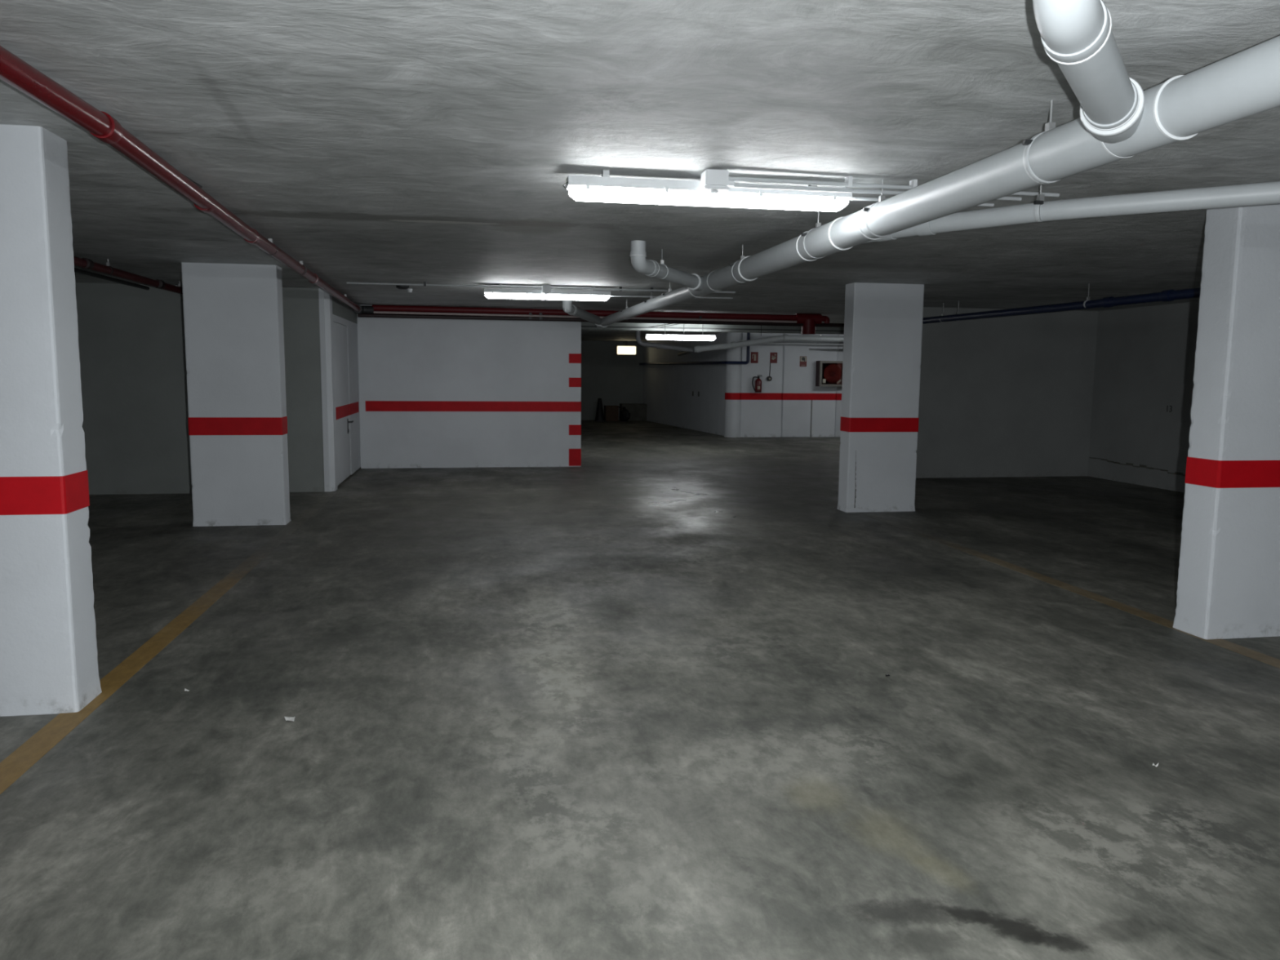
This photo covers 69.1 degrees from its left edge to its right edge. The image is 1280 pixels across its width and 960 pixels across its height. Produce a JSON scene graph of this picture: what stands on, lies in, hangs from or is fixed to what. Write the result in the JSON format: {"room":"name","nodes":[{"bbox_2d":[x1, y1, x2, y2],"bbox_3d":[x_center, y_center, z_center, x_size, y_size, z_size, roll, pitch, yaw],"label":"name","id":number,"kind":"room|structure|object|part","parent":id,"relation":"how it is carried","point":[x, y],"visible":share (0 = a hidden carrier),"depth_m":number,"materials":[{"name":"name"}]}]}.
{"room":"parking garage","nodes":[
{"label":"parking garage","id":0,"kind":"room"},
{"bbox_2d":[75,282,337,494],"bbox_3d":[-7.265,-1.016,10.405,7.355,2.375,0.276,-1,7,-10],"label":"wall","id":1,"kind":"structure","parent":0,"point":[131,341],"depth_m":10.61,"materials":[{"name":"white paint"}]},
{"bbox_2d":[332,296,360,486],"bbox_3d":[-4.027,-1.219,12.313,0.303,2.350,2.450,-1,7,-10],"label":"wall","id":2,"kind":"structure","parent":0,"point":[343,314],"depth_m":12.81,"materials":[{"name":"white paint"}]},
{"bbox_2d":[333,321,353,484],"bbox_3d":[-3.788,-0.987,11.867,0.111,1.985,1.270,-1,7,-10],"label":"door","id":3,"kind":"structure","parent":2,"relation":"in","point":[340,337],"depth_m":11.82,"materials":[{"name":"white paint"}]},
{"bbox_2d":[356,304,581,468],"bbox_3d":[-2.519,-1.384,13.963,3.253,2.375,0.293,-1,7,-10],"label":"wall","id":4,"kind":"structure","parent":0,"point":[434,393],"depth_m":13.82,"materials":[{"name":"white paint"}]},
{"bbox_2d":[581,340,643,419],"bbox_3d":[-3.347,-2.992,27.812,7.200,2.375,0.250,-1,7,-10],"label":"wall","id":5,"kind":"structure","parent":0,"point":[612,378],"depth_m":28.10,"materials":[{"name":"white paint"}]},
{"bbox_2d":[619,403,647,420],"bbox_3d":[-0.193,-2.056,28.128,0.800,0.500,0.450,-1,7,-10],"label":"box","id":6,"kind":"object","parent":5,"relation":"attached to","point":[638,411],"depth_m":27.93,"materials":[{"name":"cardboard"}]},
{"bbox_2d":[0,419,1279,959],"bbox_3d":[-0.636,0.137,12.174,21.000,0.200,36.000,-1,7,-10],"label":"floor","id":7,"kind":"structure","parent":0,"point":[637,700],"depth_m":3.70,"materials":[{"name":"concrete"}]},
{"bbox_2d":[0,124,102,716],"bbox_3d":[-2.790,-0.213,3.817,0.857,2.375,0.262,-1,7,-10],"label":"concrete column","id":8,"kind":"structure","parent":7,"relation":"on","point":[49,661],"depth_m":3.79,"materials":[{"name":"white paint"}]},
{"bbox_2d":[0,493,337,794],"bbox_3d":[-2.458,0.915,4.423,0.125,0.002,13.300,-1,7,-10],"label":"parking line","id":9,"kind":"object","parent":7,"relation":"on","point":[13,766],"visible":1,"depth_m":4.55,"materials":[{"name":"paint"}]},
{"bbox_2d":[181,262,290,526],"bbox_3d":[-3.713,-0.772,8.577,0.817,2.375,0.262,-1,7,-10],"label":"concrete column","id":10,"kind":"structure","parent":7,"relation":"on","point":[233,313],"depth_m":8.46,"materials":[{"name":"white paint"}]},
{"bbox_2d":[284,716,295,721],"bbox_3d":[-1.447,0.985,3.833,0.043,0.014,0.039,-1,7,-10],"label":"paper scrap","id":11,"kind":"object","parent":7,"relation":"on","point":[287,718],"visible":1,"depth_m":3.83,"materials":[{"name":"white paper"}]},
{"bbox_2d":[594,398,605,422],"bbox_3d":[-1.179,-2.067,27.362,0.290,0.680,0.340,-1,7,-10],"label":"traffic cone","id":12,"kind":"object","parent":7,"relation":"on","point":[599,417],"visible":1,"depth_m":27.27,"materials":[{"name":"black rubber"}]},
{"bbox_2d":[604,405,622,421],"bbox_3d":[-0.803,-1.970,27.507,0.480,0.460,0.370,-1,7,-10],"label":"cardboard box","id":13,"kind":"object","parent":7,"relation":"on","point":[611,412],"visible":0.94,"depth_m":27.32,"materials":[{"name":"brown cardboard"}]},
{"bbox_2d":[619,406,630,421],"bbox_3d":[-0.444,-1.960,27.563,0.330,0.435,0.404,-1,7,-10],"label":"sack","id":14,"kind":"object","parent":7,"relation":"on","point":[624,415],"visible":1,"depth_m":27.45,"materials":[{"name":"black plastic"}]},
{"bbox_2d":[724,332,742,437],"bbox_3d":[2.122,-2.164,21.090,0.386,2.375,0.386,-1,7,-10],"label":"round column","id":15,"kind":"structure","parent":7,"relation":"on","point":[733,375],"depth_m":20.95,"materials":[{"name":"white paint"}]},
{"bbox_2d":[837,282,924,512],"bbox_3d":[2.538,-0.857,9.818,0.782,2.375,0.262,-1,7,-10],"label":"concrete column","id":16,"kind":"structure","parent":7,"relation":"on","point":[883,322],"depth_m":9.70,"materials":[{"name":"white paint"}]},
{"bbox_2d":[865,515,1279,668],"bbox_3d":[3.331,0.990,4.240,0.120,0.002,10.900,-1,7,-10],"label":"parking line","id":17,"kind":"object","parent":7,"relation":"on","point":[1243,651],"visible":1,"depth_m":6.15,"materials":[{"name":"paint"}]},
{"bbox_2d":[1173,203,1279,639],"bbox_3d":[3.529,-0.315,5.204,0.837,2.375,0.257,-1,7,-10],"label":"concrete column","id":18,"kind":"structure","parent":7,"relation":"on","point":[1228,582],"depth_m":5.08,"materials":[{"name":"white paint"}]},
{"bbox_2d":[0,0,1279,341],"bbox_3d":[-0.612,-2.446,11.875,21.000,0.250,36.000,-1,7,-10],"label":"ceiling","id":19,"kind":"structure","parent":0,"point":[384,141],"depth_m":3.64,"materials":[{"name":"concrete"}]},
{"bbox_2d":[74,267,149,289],"bbox_3d":[-4.273,-1.328,3.390,0.040,0.040,14.430,-1,7,-10],"label":"conduit","id":20,"kind":"object","parent":19,"relation":"attached to","point":[77,270],"visible":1,"depth_m":9.33,"materials":[{"name":"metal"}]},
{"bbox_2d":[73,256,182,294],"bbox_3d":[-3.756,-1.309,3.485,0.103,0.139,14.430,-1,7,-10],"label":"pipe","id":21,"kind":"object","parent":19,"relation":"hanging from","point":[84,263],"visible":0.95,"depth_m":8.36,"materials":[{"name":"red metal"}]},
{"bbox_2d":[0,44,373,314],"bbox_3d":[-2.345,-1.475,5.048,0.266,0.142,17.033,-1,7,-11],"label":"pipe","id":22,"kind":"object","parent":19,"relation":"hanging from","point":[15,72],"visible":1,"depth_m":3.55,"materials":[{"name":"red metal"}]},
{"bbox_2d":[182,173,202,187],"bbox_3d":[-1.530,-1.018,0.732,0.027,0.027,8.200,-1,7,-10],"label":"cable","id":23,"kind":"object","parent":19,"relation":"attached to","point":[194,182],"visible":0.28,"depth_m":4.64,"materials":[{"name":"black rubber"}]},
{"bbox_2d":[395,284,412,292],"bbox_3d":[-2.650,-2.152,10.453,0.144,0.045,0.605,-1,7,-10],"label":"smoke detector","id":24,"kind":"object","parent":19,"relation":"attached to","point":[399,286],"visible":0.88,"depth_m":10.19,"materials":[{"name":"plastic"}]},
{"bbox_2d":[346,281,735,298],"bbox_3d":[-1.007,-2.068,10.114,4.200,0.103,0.128,-1,7,-10],"label":"conduit","id":25,"kind":"object","parent":19,"relation":"attached to","point":[424,284],"visible":0.83,"depth_m":10.09,"materials":[{"name":"plastic"}]},
{"bbox_2d":[541,284,551,294],"bbox_3d":[-1.010,-2.050,10.018,0.102,0.096,0.098,-1,7,-10],"label":"junction box","id":26,"kind":"object","parent":19,"relation":"attached to","point":[546,289],"visible":1,"depth_m":9.97,"materials":[{"name":"grey plastic"}]},
{"bbox_2d":[484,284,610,301],"bbox_3d":[-1.009,-2.049,10.150,1.373,0.150,0.126,-1,7,-10],"label":"fluorescent fixture","id":27,"kind":"object","parent":19,"relation":"attached to","point":[492,293],"visible":0.96,"depth_m":10.11,"materials":[{"name":"white plastic"}]},
{"bbox_2d":[484,293,608,301],"bbox_3d":[-1.010,-2.001,10.159,1.349,0.053,0.112,-1,7,-10],"label":"diffuser","id":28,"kind":"object","parent":27,"relation":"attached to","point":[564,296],"depth_m":10.13,"materials":[{"name":"white plastic"}]},
{"bbox_2d":[562,300,601,326],"bbox_3d":[-0.750,-2.324,12.960,0.154,0.244,2.681,1,7,7],"label":"branch","id":29,"kind":"object","parent":19,"relation":"hanging from","point":[567,306],"visible":0.8,"depth_m":12.30,"materials":[{"name":"grey plastic"}]},
{"bbox_2d":[372,304,830,334],"bbox_3d":[-0.435,-2.397,13.927,6.905,0.315,0.220,-1,7,-10],"label":"pipe","id":30,"kind":"object","parent":19,"relation":"hanging from","point":[809,321],"visible":0.94,"depth_m":13.96,"materials":[{"name":"metal"}]},
{"bbox_2d":[373,311,796,323],"bbox_3d":[-0.632,-2.424,13.848,6.450,0.054,0.034,-1,7,-10],"label":"conduit","id":31,"kind":"object","parent":30,"relation":"attached to","point":[375,312],"visible":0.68,"depth_m":13.73,"materials":[{"name":"red metal"}]},
{"bbox_2d":[357,313,844,327],"bbox_3d":[-0.326,-2.390,13.927,7.520,0.069,0.056,-1,7,-10],"label":"pipe","id":32,"kind":"object","parent":30,"relation":"attached to","point":[362,315],"visible":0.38,"depth_m":13.76,"materials":[{"name":"red dark steel"}]},
{"bbox_2d":[800,319,815,334],"bbox_3d":[2.624,-2.384,14.476,0.220,0.220,0.220,-1,7,-10],"label":"pipe fitting","id":33,"kind":"object","parent":30,"relation":"attached to","point":[808,327],"depth_m":14.38,"materials":[{"name":"metal"}]},
{"bbox_2d":[822,315,830,323],"bbox_3d":[2.864,-2.505,14.504,0.205,0.118,0.090,-1,7,-10],"label":"pipe fitting","id":34,"kind":"object","parent":30,"relation":"attached to","point":[825,319],"depth_m":14.47,"materials":[{"name":"metal"}]},
{"bbox_2d":[615,340,636,355],"bbox_3d":[-0.407,-3.926,27.614,0.620,0.420,0.150,-1,7,-10],"label":"lamp","id":35,"kind":"object","parent":19,"relation":"attached to","point":[625,349],"visible":1,"depth_m":27.57,"materials":[{"name":"white plastic"}]},
{"bbox_2d":[617,346,635,354],"bbox_3d":[-0.398,-3.850,27.569,0.560,0.240,0.040,-1,7,-10],"label":"diffuser","id":36,"kind":"object","parent":35,"relation":"attached to","point":[620,349],"depth_m":27.55,"materials":[{"name":"white plastic"}]},
{"bbox_2d":[635,330,693,355],"bbox_3d":[1.014,-3.215,21.912,1.180,0.492,4.744,2,7,13],"label":"grey waste elbow","id":37,"kind":"object","parent":19,"relation":"hanging from","point":[685,350],"visible":0.95,"depth_m":19.87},
{"bbox_2d":[629,240,702,291],"bbox_3d":[0.259,-1.654,7.280,0.140,0.251,1.442,3,7,23],"label":"branch","id":38,"kind":"object","parent":19,"relation":"hanging from","point":[650,268],"visible":0.99,"depth_m":6.94,"materials":[{"name":"grey plastic"}]},
{"bbox_3d":[0.168,-1.700,7.071,0.024,0.113,0.024,-1,7,-10],"label":"hanger rod","id":39,"kind":"part","parent":38,"relation":"part of","materials":[{"name":"metal"}]},
{"bbox_2d":[694,275,702,291],"bbox_3d":[0.473,-1.649,7.766,0.128,0.130,0.142,3,7,24],"label":"socket","id":40,"kind":"object","parent":38,"relation":"attached to","point":[698,286],"depth_m":7.68,"materials":[{"name":"grey plastic"}]},
{"bbox_2d":[639,332,750,364],"bbox_3d":[0.991,-3.382,24.396,0.552,0.730,7.870,-2,7,-18],"label":"pipe","id":41,"kind":"object","parent":19,"relation":"hanging from","point":[747,361],"visible":0.96,"depth_m":21.79,"materials":[{"name":"blue metal"}]},
{"bbox_2d":[563,169,852,211],"bbox_3d":[0.328,-1.382,4.434,1.403,0.137,0.126,-1,7,-10],"label":"fluorescent fixture","id":42,"kind":"object","parent":19,"relation":"attached to","point":[605,188],"visible":0.91,"depth_m":4.37,"materials":[{"name":"white plastic"}]},
{"bbox_2d":[568,185,848,211],"bbox_3d":[0.340,-1.341,4.444,1.354,0.053,0.112,-1,7,-10],"label":"diffuser","id":43,"kind":"object","parent":42,"relation":"attached to","point":[683,195],"depth_m":4.40,"materials":[{"name":"white plastic"}]},
{"bbox_2d":[581,321,844,333],"bbox_3d":[1.729,-2.834,17.254,6.300,0.170,0.310,-1,7,-10],"label":"beam","id":44,"kind":"structure","parent":19,"relation":"attached to","point":[583,323],"depth_m":17.03,"materials":[{"name":"grey concrete"}]},
{"bbox_2d":[581,323,844,335],"bbox_3d":[1.675,-2.740,16.761,5.980,0.245,0.432,-1,7,-10],"label":"conduit","id":45,"kind":"object","parent":19,"relation":"hanging from","point":[664,324],"visible":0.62,"depth_m":16.81,"materials":[{"name":"metal"}]},
{"bbox_2d":[645,333,715,340],"bbox_3d":[0.741,-2.580,16.800,1.290,0.100,0.122,-1,7,-10],"label":"fluorescent fixture","id":46,"kind":"object","parent":45,"relation":"hanging from","point":[649,336],"visible":1,"depth_m":16.77,"materials":[{"name":"white plastic"}]},
{"bbox_2d":[645,336,715,340],"bbox_3d":[0.740,-2.557,16.808,1.266,0.053,0.112,-1,7,-10],"label":"diffuser","id":47,"kind":"object","parent":46,"relation":"attached to","point":[671,338],"depth_m":16.77,"materials":[{"name":"white plastic"}]},
{"bbox_2d":[698,168,729,193],"bbox_3d":[0.344,-1.376,4.295,0.120,0.096,0.115,-1,7,-10],"label":"junction box","id":48,"kind":"object","parent":19,"relation":"attached to","point":[712,180],"visible":1,"depth_m":4.25,"materials":[{"name":"white plastic"}]},
{"bbox_3d":[0.344,-1.343,4.299,0.120,0.014,0.115,-1,7,-10],"label":"lid","id":49,"kind":"part","parent":48,"relation":"part of","materials":[{"name":"white plastic"}]},
{"bbox_2d":[693,333,844,352],"bbox_3d":[4.037,-3.012,20.412,5.847,0.500,0.152,-1,7,-10],"label":"pipe","id":50,"kind":"object","parent":19,"relation":"hanging from","point":[698,348],"visible":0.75,"depth_m":20.13,"materials":[{"name":"plastic"}]},
{"bbox_2d":[728,176,1059,206],"bbox_3d":[1.241,-1.411,4.528,1.741,0.084,0.159,-1,7,-11],"label":"conduit","id":51,"kind":"object","parent":19,"relation":"attached to","point":[848,183],"visible":0.63,"depth_m":4.43,"materials":[{"name":"plastic"}]},
{"bbox_2d":[596,35,1279,328],"bbox_3d":[0.917,-1.473,5.871,0.183,0.275,17.500,-1,7,-10],"label":"drain pipe","id":52,"kind":"object","parent":19,"relation":"hanging from","point":[1245,83],"visible":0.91,"depth_m":3.15,"materials":[{"name":"grey plastic"}]},
{"bbox_3d":[0.752,-1.668,6.811,0.024,0.107,0.024,-1,7,-10],"label":"hanger rod","id":53,"kind":"part","parent":52,"relation":"part of","materials":[{"name":"metal"}]},
{"bbox_3d":[1.020,-1.494,5.315,0.024,0.105,0.024,-1,7,-10],"label":"hanger rod","id":54,"kind":"part","parent":52,"relation":"part of","materials":[{"name":"metal"}]},
{"bbox_3d":[1.169,-1.395,4.484,0.024,0.107,0.024,-1,7,-10],"label":"hanger rod","id":55,"kind":"part","parent":52,"relation":"part of","materials":[{"name":"metal"}]},
{"bbox_3d":[1.403,-1.242,3.173,0.024,0.105,0.024,-1,7,-10],"label":"hanger rod","id":56,"kind":"part","parent":52,"relation":"part of","materials":[{"name":"metal"}]},
{"bbox_2d":[922,283,1200,324],"bbox_3d":[5.259,-1.391,5.442,0.173,0.258,15.123,-1,7,-11],"label":"pipe","id":57,"kind":"object","parent":19,"relation":"hanging from","point":[1166,295],"visible":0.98,"depth_m":9.48,"materials":[{"name":"blue metal"}]},
{"bbox_3d":[4.529,-1.902,9.382,0.024,0.163,0.024,-1,7,-10],"label":"hanger rod","id":58,"kind":"part","parent":57,"relation":"part of","materials":[{"name":"metal"}]},
{"bbox_2d":[863,181,1279,243],"bbox_3d":[2.399,-1.269,4.048,3.595,0.234,0.348,5,8,37],"label":"pipe","id":59,"kind":"object","parent":19,"relation":"hanging from","point":[1263,193],"visible":0.7,"depth_m":4.15,"materials":[{"name":"grey plastic"}]},
{"bbox_3d":[1.860,-1.359,4.310,0.024,0.126,0.024,-1,7,-10],"label":"hanger rod","id":60,"kind":"part","parent":59,"relation":"part of","materials":[{"name":"metal"}]},
{"bbox_2d":[1032,0,1144,143],"bbox_3d":[1.153,-1.076,2.343,0.163,0.270,1.163,5,8,33],"label":"pipe","id":61,"kind":"object","parent":19,"relation":"hanging from","point":[1077,35],"visible":1,"depth_m":2.16,"materials":[{"name":"grey plastic"}]},
{"bbox_2d":[1090,106,1144,142],"bbox_3d":[1.359,-1.056,2.662,0.152,0.154,0.122,5,8,33],"label":"socket","id":62,"kind":"object","parent":61,"relation":"attached to","point":[1120,130],"depth_m":2.60,"materials":[{"name":"grey plastic"}]},
{"bbox_2d":[643,332,725,435],"bbox_3d":[1.188,-2.606,24.833,0.920,2.375,7.850,-1,7,-10],"label":"wall","id":63,"kind":"structure","parent":0,"point":[691,397],"depth_m":24.20,"materials":[{"name":"white paint"}]},
{"bbox_2d":[740,332,844,437],"bbox_3d":[5.223,-2.200,21.643,6.100,2.375,0.294,-1,7,-10],"label":"wall","id":64,"kind":"structure","parent":0,"point":[791,404],"depth_m":21.21,"materials":[{"name":"white paint"}]},
{"bbox_2d":[751,351,758,363],"bbox_3d":[2.587,-2.768,20.994,0.170,0.250,0.011,-1,7,-10],"label":"safety sign","id":65,"kind":"object","parent":64,"relation":"attached to","point":[754,355],"visible":1,"depth_m":20.99,"materials":[{"name":"red plastic"}]},
{"bbox_2d":[751,374,762,392],"bbox_3d":[2.653,-2.174,20.973,0.179,0.394,0.212,6,8,38],"label":"fire extinguisher","id":66,"kind":"object","parent":64,"relation":"attached to","point":[757,388],"visible":1,"depth_m":20.93,"materials":[{"name":"red metal"}]},
{"bbox_2d":[766,362,772,381],"bbox_3d":[2.937,-2.450,21.061,0.110,0.415,0.075,-1,7,-10],"label":"button","id":67,"kind":"object","parent":64,"relation":"attached to","point":[769,378],"visible":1,"depth_m":21.06,"materials":[{"name":"plastic"}]},
{"bbox_2d":[769,352,777,363],"bbox_3d":[3.032,-2.774,21.073,0.170,0.240,0.011,-1,7,-10],"label":"safety sign","id":68,"kind":"object","parent":64,"relation":"attached to","point":[773,356],"visible":1,"depth_m":21.07,"materials":[{"name":"plastic"}]},
{"bbox_2d":[799,355,806,366],"bbox_3d":[3.718,-2.700,21.162,0.165,0.235,0.013,-1,7,-10],"label":"safety sign","id":69,"kind":"object","parent":64,"relation":"attached to","point":[802,358],"visible":1,"depth_m":21.16,"materials":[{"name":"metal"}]},
{"bbox_3d":[3.719,-2.753,21.154,0.145,0.108,0.004,-1,7,-10],"label":"pictogram panel","id":70,"kind":"part","parent":69,"relation":"part of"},
{"bbox_2d":[808,346,843,350],"bbox_3d":[5.577,-3.001,21.313,3.500,0.050,0.380,-1,7,-10],"label":"cable tray","id":71,"kind":"object","parent":64,"relation":"attached to","point":[842,347],"visible":0.24,"depth_m":21.02,"materials":[{"name":"metal"}]},
{"bbox_2d":[760,342,843,345],"bbox_3d":[4.711,-3.073,21.037,4.300,0.058,0.060,-1,7,-10],"label":"pipe","id":72,"kind":"object","parent":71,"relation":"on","point":[771,343],"visible":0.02,"depth_m":20.84,"materials":[{"name":"grey plastic"}]},
{"bbox_2d":[815,360,843,386],"bbox_3d":[4.370,-2.429,21.228,0.648,0.580,0.255,-1,7,-10],"label":"cabinet","id":73,"kind":"object","parent":64,"relation":"attached to","point":[828,373],"visible":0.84,"depth_m":21.11,"materials":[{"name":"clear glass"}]},
{"bbox_3d":[4.390,-2.415,21.113,0.540,0.480,0.005,-1,7,-10],"label":"glass pane","id":74,"kind":"part","parent":73,"relation":"part of","materials":[{"name":"red"}]},
{"bbox_2d":[915,306,1097,478],"bbox_3d":[5.114,-1.234,13.282,3.060,2.375,0.230,-1,7,-10],"label":"wall","id":75,"kind":"structure","parent":0,"point":[1008,396],"depth_m":13.19,"materials":[{"name":"white paint"}]},
{"bbox_2d":[1087,301,1199,492],"bbox_3d":[8.271,-0.199,4.585,0.307,2.375,18.120,-1,7,-10],"label":"wall","id":76,"kind":"structure","parent":0,"point":[1143,388],"depth_m":12.39,"materials":[{"name":"paint"}]}
]}

